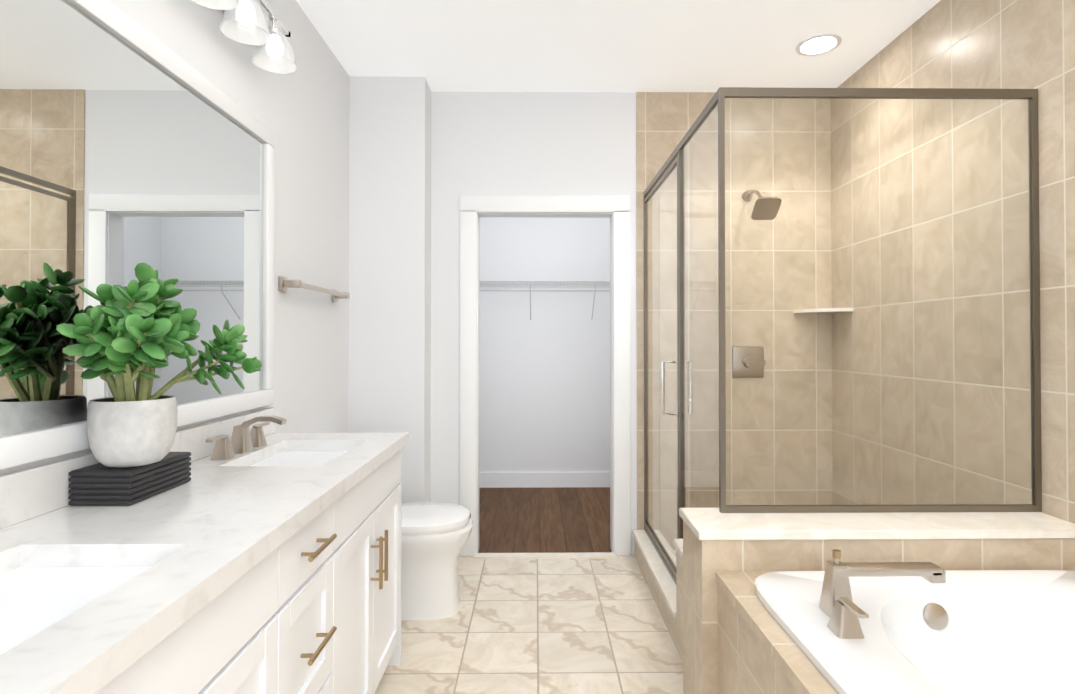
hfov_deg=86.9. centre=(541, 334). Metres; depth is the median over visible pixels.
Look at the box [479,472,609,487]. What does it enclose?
baseboard
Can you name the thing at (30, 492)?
backsplash
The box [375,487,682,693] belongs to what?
floor
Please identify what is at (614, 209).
door frame
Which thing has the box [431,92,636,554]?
wall
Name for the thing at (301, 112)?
wall
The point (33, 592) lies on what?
sink
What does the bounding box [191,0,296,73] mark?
sconce
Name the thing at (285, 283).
towel rail
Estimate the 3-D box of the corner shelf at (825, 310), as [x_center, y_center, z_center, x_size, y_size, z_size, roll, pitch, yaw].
[1.613,-0.139,3.266,0.230,0.020,0.230,0,-1,-1]
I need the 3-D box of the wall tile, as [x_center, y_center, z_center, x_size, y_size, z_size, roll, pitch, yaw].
[1.145,-0.072,3.435,1.165,2.750,0.118,0,-1,-1]
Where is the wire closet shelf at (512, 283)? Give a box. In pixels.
[480,281,609,319]
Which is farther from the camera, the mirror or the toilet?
the toilet
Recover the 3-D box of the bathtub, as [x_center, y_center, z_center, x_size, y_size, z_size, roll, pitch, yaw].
[1.158,0.853,0.962,1.090,0.599,1.545,0,-1,-1]
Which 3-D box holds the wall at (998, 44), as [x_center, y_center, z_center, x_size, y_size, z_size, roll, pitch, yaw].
[1.809,-0.098,0.896,0.110,2.750,5.210,0,-1,-1]
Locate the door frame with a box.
[460,195,630,555]
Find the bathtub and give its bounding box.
[755,549,1074,693]
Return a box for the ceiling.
[296,0,940,92]
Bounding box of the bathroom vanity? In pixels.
[80,439,408,693]
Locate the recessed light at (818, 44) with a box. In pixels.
[795,33,841,55]
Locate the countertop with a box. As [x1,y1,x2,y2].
[0,432,407,693]
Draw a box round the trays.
[68,452,190,505]
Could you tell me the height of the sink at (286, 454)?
0.153 m
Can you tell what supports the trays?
on the countertop
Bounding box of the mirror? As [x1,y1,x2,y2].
[0,0,274,469]
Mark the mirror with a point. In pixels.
(128, 144)
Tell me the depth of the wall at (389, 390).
3.18 m
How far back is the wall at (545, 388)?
4.92 m
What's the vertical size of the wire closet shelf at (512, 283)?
0.307 m
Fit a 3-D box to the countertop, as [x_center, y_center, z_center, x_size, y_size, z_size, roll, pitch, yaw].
[-0.786,0.394,1.164,0.543,0.040,2.140,0,-1,-1]
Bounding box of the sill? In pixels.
[474,552,616,558]
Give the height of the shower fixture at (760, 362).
1.112 m
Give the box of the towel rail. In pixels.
[279,276,349,301]
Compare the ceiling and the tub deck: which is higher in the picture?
the ceiling
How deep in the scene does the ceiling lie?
2.80 m
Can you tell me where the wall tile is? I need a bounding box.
[636,92,832,549]
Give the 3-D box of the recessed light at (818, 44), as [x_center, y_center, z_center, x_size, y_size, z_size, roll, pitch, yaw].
[1.384,-1.449,2.841,0.210,0.007,0.210,0,-1,-1]
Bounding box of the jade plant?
[56,263,261,467]
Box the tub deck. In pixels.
[632,508,1074,693]
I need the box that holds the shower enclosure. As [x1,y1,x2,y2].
[643,87,1041,583]
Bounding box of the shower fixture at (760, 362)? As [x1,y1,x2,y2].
[732,190,781,377]
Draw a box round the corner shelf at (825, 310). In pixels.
[793,308,852,312]
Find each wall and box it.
[0,0,349,474]
[348,76,430,502]
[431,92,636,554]
[479,217,609,471]
[831,0,1074,523]
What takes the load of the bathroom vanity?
on the floor
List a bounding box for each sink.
[0,555,163,650]
[248,447,347,462]
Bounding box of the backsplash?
[0,407,274,526]
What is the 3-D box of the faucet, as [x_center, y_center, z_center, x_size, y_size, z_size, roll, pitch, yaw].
[-0.925,0.324,1.850,0.172,0.115,0.360,0,-1,-1]
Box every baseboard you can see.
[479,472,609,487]
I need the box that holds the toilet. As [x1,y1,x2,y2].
[401,502,473,619]
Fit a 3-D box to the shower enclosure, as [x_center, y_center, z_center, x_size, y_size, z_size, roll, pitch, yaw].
[1.139,0.144,2.672,1.186,1.999,1.399,0,-1,-1]

